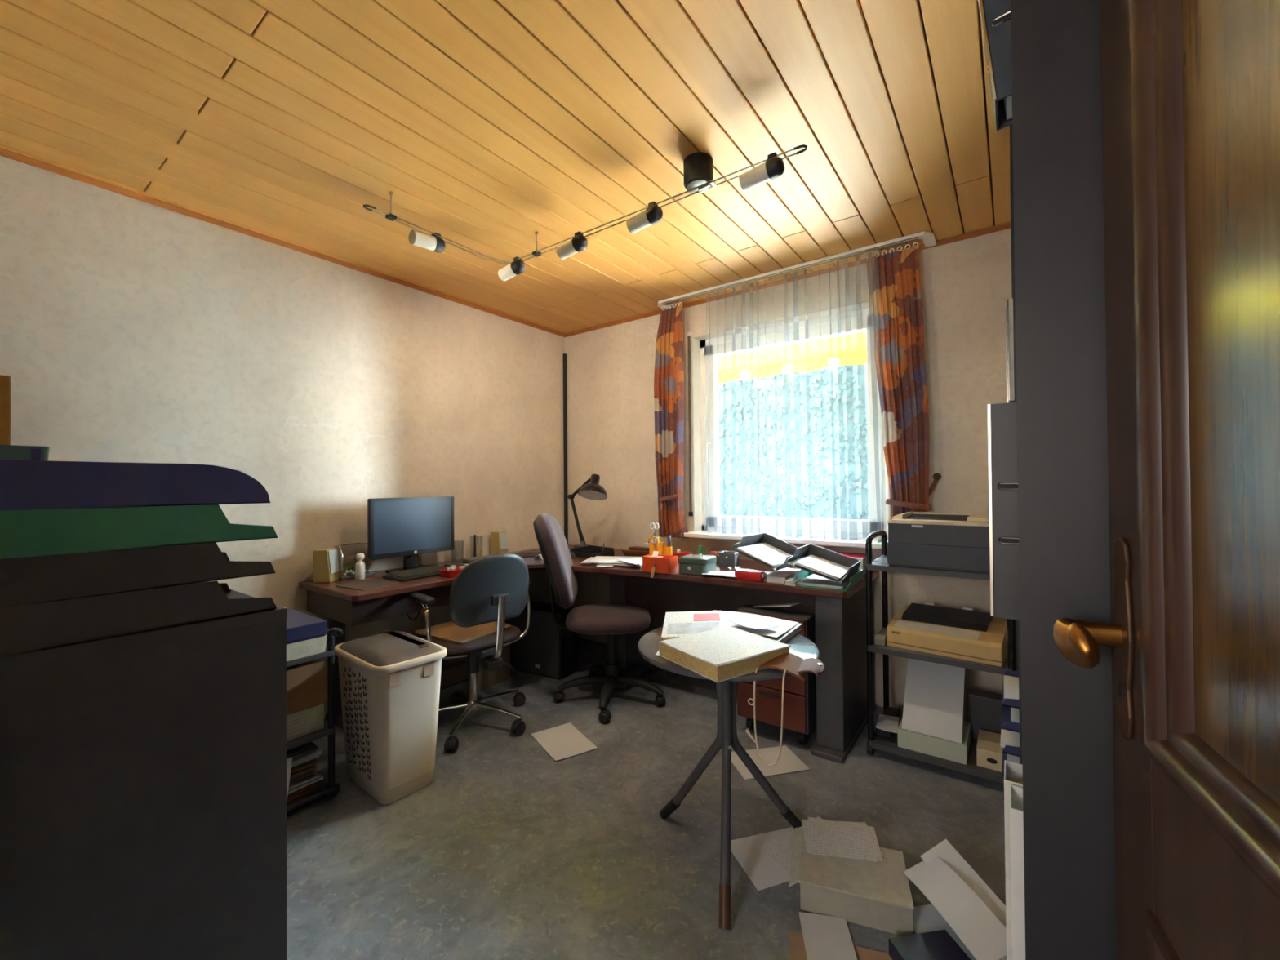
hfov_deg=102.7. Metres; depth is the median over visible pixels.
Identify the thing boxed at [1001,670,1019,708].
tray
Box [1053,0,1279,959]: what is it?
door
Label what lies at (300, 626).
box
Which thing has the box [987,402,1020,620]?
ring binder
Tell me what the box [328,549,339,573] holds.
grille
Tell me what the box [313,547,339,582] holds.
box
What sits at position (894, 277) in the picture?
patterned curtain
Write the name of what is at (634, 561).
printed sheet
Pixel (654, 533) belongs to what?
scissors
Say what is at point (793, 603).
sheet
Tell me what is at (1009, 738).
papers
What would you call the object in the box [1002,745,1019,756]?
tray
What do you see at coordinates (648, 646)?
round table
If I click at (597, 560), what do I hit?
pile
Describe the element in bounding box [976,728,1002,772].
cable box
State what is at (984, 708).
box
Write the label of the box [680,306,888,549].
window
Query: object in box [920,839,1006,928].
sheet
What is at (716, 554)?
box
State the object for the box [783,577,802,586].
pad
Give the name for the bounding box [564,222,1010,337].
trim
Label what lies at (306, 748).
bundle
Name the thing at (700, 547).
glue stick
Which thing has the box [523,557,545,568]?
notebook
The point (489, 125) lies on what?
ceiling
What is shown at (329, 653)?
shelf
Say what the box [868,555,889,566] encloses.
papers
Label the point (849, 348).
awning
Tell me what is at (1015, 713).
papers
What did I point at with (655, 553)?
receipt
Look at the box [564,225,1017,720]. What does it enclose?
wall
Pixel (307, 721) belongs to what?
paper ream
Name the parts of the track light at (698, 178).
support rod, lamp shade, lamp shade, lamp shade, lamp shade, plate, lamp shade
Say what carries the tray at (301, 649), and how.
on the cart
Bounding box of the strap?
[687,331,693,515]
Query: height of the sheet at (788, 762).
0.006 m
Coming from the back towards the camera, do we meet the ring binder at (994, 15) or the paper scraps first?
the paper scraps
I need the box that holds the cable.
[406,611,419,620]
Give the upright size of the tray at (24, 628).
0.066 m
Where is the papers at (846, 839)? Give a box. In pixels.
[801,817,884,862]
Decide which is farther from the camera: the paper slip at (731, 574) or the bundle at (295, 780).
the paper slip at (731, 574)
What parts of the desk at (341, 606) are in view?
leg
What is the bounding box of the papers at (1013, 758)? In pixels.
[1007,754,1020,764]
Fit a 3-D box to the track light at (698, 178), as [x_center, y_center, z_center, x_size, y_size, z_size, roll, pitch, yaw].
[-0.275,-1.127,1.919,1.587,0.183,0.763,-1,-1,36]
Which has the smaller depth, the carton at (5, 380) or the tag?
the carton at (5, 380)
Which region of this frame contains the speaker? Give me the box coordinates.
[490,530,508,554]
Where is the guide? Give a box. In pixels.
[874,629,887,646]
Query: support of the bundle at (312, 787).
on the cart
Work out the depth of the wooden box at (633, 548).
3.64 m
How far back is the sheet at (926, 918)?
1.41 m
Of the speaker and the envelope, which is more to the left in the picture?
the speaker
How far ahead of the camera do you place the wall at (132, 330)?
2.55 m
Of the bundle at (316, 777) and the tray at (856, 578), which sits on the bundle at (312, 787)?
the bundle at (316, 777)
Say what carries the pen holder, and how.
on the desk at (840, 616)
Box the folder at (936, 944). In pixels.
[888,929,970,959]
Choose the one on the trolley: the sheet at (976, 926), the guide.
the guide
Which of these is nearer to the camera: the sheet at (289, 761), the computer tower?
the sheet at (289, 761)
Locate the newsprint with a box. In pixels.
[721,610,798,637]
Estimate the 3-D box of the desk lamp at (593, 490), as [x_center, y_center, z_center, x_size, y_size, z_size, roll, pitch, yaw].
[-0.388,0.239,3.546,0.367,0.558,0.194,-1,-1,36]
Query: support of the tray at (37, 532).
on the tray at (37, 579)
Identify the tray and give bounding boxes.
[0,444,49,460]
[0,459,270,511]
[0,504,277,559]
[0,542,275,607]
[0,580,276,656]
[286,634,327,661]
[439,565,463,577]
[571,542,613,558]
[731,533,797,570]
[786,543,861,583]
[791,568,862,591]
[1000,696,1019,733]
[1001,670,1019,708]
[1001,752,1007,776]
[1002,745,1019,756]
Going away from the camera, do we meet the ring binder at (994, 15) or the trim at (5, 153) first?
the ring binder at (994, 15)
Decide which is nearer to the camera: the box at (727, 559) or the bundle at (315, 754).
the bundle at (315, 754)
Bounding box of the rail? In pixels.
[657,231,936,309]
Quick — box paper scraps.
[446,564,468,571]
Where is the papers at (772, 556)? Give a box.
[736,542,791,567]
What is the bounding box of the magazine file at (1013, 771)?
[1004,760,1022,959]
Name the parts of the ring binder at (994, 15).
edge trim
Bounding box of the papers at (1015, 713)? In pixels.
[1010,706,1019,723]
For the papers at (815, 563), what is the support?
in the tray at (801, 553)
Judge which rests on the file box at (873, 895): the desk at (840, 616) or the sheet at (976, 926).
the sheet at (976, 926)
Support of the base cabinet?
on the floor
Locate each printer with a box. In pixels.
[886,511,990,574]
[886,602,1007,666]
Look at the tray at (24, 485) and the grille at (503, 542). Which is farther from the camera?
the grille at (503, 542)
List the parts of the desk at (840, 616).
leg, modesty panel, leg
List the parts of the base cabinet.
panel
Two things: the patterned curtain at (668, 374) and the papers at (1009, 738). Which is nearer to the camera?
the papers at (1009, 738)
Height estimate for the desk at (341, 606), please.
0.740 m
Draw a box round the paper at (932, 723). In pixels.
[897,658,970,764]
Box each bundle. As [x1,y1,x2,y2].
[286,742,318,760]
[286,782,316,802]
[288,769,315,786]
[288,771,323,794]
[289,759,317,778]
[291,748,321,768]
[756,623,802,643]
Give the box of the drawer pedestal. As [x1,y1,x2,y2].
[736,604,816,744]
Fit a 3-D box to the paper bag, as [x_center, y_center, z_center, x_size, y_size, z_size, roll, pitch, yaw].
[0.416,0.650,1.468,0.215,0.280,0.162,-1,-1,25]
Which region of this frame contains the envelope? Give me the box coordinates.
[595,564,614,566]
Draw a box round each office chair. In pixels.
[404,552,531,752]
[533,513,666,724]
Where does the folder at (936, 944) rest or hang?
on the floor
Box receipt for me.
[652,551,658,556]
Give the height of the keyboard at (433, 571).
0.031 m
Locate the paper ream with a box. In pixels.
[286,703,324,741]
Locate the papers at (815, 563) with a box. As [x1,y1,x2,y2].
[794,555,848,579]
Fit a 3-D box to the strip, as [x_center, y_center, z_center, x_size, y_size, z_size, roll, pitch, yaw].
[-0.606,0.106,4.180,0.024,2.280,0.024,-1,-1,36]
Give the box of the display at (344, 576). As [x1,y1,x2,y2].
[334,542,374,580]
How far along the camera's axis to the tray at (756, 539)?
2.74 m
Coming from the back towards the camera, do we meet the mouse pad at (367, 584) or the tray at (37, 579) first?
the mouse pad at (367, 584)
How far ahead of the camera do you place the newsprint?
1.83 m
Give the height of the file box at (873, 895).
0.085 m
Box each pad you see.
[335,578,401,591]
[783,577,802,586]
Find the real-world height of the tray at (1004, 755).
0.060 m
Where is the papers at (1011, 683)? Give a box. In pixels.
[1003,675,1018,699]
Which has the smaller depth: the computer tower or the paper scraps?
the paper scraps
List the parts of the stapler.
arm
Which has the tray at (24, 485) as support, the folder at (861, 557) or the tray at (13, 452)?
the tray at (13, 452)
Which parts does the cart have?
post, handle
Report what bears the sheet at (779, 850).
on the sheet at (763, 873)
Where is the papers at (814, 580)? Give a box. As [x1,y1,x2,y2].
[796,573,850,589]
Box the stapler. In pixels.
[673,548,693,559]
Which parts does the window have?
handle, sill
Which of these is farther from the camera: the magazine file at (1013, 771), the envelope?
the envelope
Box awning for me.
[717,331,866,383]
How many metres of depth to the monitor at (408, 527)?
2.89 m
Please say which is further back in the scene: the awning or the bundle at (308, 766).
the awning
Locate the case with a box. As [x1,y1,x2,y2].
[875,706,899,737]
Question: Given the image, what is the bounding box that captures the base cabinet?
[0,581,287,959]
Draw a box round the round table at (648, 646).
[637,626,819,929]
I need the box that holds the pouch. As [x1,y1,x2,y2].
[734,568,766,582]
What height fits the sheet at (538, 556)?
0.029 m
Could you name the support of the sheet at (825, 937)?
on the sheet at (797, 951)
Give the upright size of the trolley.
0.988 m
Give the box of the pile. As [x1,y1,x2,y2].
[580,555,642,567]
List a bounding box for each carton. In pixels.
[0,374,10,444]
[286,657,328,715]
[446,644,510,691]
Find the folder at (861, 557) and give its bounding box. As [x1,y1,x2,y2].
[790,551,866,576]
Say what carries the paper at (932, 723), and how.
on the trolley
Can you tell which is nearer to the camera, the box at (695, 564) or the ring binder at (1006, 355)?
the ring binder at (1006, 355)
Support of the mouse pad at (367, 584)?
on the desk at (341, 606)
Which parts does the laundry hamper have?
lid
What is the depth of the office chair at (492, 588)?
2.46 m
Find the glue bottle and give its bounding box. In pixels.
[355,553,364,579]
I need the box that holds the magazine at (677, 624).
[661,610,724,640]
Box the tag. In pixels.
[650,564,655,577]
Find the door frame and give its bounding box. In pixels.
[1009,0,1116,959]
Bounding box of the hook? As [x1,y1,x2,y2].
[928,472,941,496]
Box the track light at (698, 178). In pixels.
[363,144,807,280]
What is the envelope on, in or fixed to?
on the desk at (840, 616)
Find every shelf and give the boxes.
[286,647,333,666]
[286,722,333,750]
[286,778,334,812]
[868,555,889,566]
[869,626,1012,669]
[870,713,1004,777]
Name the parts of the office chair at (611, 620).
backrest, seat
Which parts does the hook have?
knob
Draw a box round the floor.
[286,636,1005,959]
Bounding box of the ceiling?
[0,0,1010,333]
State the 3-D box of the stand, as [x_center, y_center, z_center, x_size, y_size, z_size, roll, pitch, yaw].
[-1.049,0.436,3.257,0.090,0.170,0.150,-1,-1,36]
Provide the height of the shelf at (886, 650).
0.012 m
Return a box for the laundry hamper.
[334,629,447,804]
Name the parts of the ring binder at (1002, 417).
edge trim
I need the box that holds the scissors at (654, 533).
[649,522,658,537]
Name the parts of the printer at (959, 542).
paper drawer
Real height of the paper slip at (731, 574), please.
0.008 m
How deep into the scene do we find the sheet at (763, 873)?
1.65 m
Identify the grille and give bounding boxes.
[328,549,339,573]
[498,532,507,549]
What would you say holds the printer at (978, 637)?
on the trolley
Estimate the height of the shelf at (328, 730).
0.020 m
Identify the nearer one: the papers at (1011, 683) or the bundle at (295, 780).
the papers at (1011, 683)
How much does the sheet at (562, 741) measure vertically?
0.005 m
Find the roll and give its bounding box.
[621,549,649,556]
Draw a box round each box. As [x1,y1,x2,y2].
[286,608,327,644]
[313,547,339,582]
[629,546,649,551]
[642,554,677,573]
[678,553,716,575]
[706,552,719,563]
[719,551,738,568]
[789,830,914,936]
[966,688,1002,740]
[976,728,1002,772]
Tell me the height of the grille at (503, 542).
0.114 m
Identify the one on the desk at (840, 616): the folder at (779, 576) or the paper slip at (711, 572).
the folder at (779, 576)
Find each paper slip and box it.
[702,570,729,575]
[712,571,736,577]
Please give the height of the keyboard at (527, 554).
0.031 m
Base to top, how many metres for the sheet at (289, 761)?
0.226 m
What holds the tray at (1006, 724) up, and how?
on the tray at (1012, 750)
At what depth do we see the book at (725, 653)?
1.50 m
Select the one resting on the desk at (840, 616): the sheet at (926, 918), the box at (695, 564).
the box at (695, 564)
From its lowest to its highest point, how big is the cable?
0.247 m
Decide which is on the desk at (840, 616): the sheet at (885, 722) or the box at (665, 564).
the box at (665, 564)
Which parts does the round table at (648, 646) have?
leg, leg, leg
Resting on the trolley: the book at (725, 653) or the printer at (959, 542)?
the printer at (959, 542)
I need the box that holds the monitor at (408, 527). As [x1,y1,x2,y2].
[367,496,453,573]
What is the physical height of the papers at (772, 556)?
0.080 m
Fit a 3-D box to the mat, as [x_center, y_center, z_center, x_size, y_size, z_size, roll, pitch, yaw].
[-0.911,0.771,2.642,0.360,0.012,0.330,-1,-1,31]
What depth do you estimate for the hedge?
11.93 m
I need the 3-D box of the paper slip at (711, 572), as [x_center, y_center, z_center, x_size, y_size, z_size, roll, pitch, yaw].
[0.394,0.488,2.682,0.140,0.007,0.100,-1,-1,5]
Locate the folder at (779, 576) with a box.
[764,568,801,584]
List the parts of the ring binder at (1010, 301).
edge trim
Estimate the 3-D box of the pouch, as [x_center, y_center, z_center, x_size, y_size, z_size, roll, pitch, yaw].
[0.553,0.477,2.566,0.154,0.046,0.070,-1,-1,36]
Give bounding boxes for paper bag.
[744,652,824,766]
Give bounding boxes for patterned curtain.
[653,302,688,538]
[866,242,931,519]
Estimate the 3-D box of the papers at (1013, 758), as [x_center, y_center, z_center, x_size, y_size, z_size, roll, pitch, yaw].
[1.184,0.795,1.405,0.290,0.012,0.218,-1,-1,36]
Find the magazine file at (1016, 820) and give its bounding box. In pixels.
[1009,784,1025,959]
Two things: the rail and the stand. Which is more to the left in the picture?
the stand
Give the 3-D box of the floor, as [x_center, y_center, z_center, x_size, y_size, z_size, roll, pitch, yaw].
[-0.737,1.298,1.196,3.700,0.120,5.600,-1,-1,36]
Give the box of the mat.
[414,620,511,644]
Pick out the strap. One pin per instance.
(689, 334)
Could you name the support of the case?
on the trolley
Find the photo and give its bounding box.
[666,622,719,634]
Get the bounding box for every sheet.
[286,756,293,800]
[421,551,437,564]
[531,722,597,760]
[533,554,542,559]
[616,557,642,564]
[725,615,779,629]
[730,826,794,890]
[731,745,809,779]
[752,602,800,607]
[757,816,821,883]
[788,930,892,959]
[798,911,857,959]
[875,714,899,733]
[903,857,1006,959]
[913,904,1006,959]
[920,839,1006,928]
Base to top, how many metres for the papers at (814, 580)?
0.012 m
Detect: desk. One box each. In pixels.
[298,559,546,729]
[511,544,878,763]
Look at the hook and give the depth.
2.61 m
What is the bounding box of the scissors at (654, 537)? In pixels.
[650,537,657,546]
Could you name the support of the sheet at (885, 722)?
on the case
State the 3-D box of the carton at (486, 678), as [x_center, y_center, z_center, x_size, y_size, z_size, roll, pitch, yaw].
[-1.037,1.130,3.233,0.344,0.261,0.260,-1,-1,33]
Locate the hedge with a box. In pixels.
[718,363,868,519]
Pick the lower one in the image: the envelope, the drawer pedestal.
the drawer pedestal
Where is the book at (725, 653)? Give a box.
[659,626,791,682]
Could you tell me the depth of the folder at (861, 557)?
2.71 m
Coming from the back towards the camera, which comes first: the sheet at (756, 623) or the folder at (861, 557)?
the folder at (861, 557)
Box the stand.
[462,534,484,563]
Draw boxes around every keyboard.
[386,562,463,582]
[511,551,576,558]
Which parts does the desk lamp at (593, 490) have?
arm, arm, lamp shade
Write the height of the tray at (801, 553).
0.130 m
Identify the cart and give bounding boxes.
[286,627,343,812]
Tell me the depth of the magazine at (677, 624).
1.82 m
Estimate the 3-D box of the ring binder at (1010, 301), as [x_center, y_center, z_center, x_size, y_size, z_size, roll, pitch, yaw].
[1.288,-0.407,1.545,0.289,0.318,0.081,-1,-1,36]
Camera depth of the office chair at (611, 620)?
2.82 m
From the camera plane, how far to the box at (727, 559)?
2.94 m
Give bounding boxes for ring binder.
[977,0,1012,130]
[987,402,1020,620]
[1005,308,1008,403]
[1006,297,1014,402]
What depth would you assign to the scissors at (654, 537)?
3.22 m
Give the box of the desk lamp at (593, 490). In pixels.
[567,474,607,548]
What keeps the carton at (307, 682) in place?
on the paper ream
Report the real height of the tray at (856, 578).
0.050 m
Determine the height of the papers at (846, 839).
0.006 m
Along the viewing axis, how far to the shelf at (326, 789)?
1.97 m
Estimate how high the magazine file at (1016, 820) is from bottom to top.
0.310 m
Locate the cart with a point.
(330, 789)
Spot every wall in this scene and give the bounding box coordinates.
[0,155,564,717]
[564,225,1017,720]
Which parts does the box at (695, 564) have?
lid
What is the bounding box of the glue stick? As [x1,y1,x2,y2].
[697,545,702,555]
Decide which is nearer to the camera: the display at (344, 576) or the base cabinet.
the base cabinet
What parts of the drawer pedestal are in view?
pull, drawer, drawer, drawer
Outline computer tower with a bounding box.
[508,600,577,679]
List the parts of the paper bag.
cord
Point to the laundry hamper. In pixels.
(389, 680)
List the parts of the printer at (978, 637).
smoked lid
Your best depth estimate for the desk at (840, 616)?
2.53 m
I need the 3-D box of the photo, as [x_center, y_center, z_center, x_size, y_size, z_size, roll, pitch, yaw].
[0.185,0.512,1.771,0.180,0.001,0.110,-3,2,6]
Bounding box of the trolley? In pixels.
[865,529,1016,783]
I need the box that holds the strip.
[563,353,568,544]
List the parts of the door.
lever, handle plate, moulding, moulding, rail, panel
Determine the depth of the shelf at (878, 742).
2.17 m
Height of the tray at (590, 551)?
0.091 m
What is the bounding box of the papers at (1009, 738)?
[1000,728,1019,747]
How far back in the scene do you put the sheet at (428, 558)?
3.17 m
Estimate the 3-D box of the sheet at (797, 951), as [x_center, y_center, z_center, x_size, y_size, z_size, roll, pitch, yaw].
[0.518,1.226,1.247,0.300,0.003,0.220,-1,-1,17]
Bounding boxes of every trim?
[0,147,564,337]
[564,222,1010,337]
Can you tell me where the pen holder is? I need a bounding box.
[648,535,672,555]
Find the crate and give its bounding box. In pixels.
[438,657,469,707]
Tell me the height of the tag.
0.075 m
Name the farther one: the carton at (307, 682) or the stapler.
the stapler

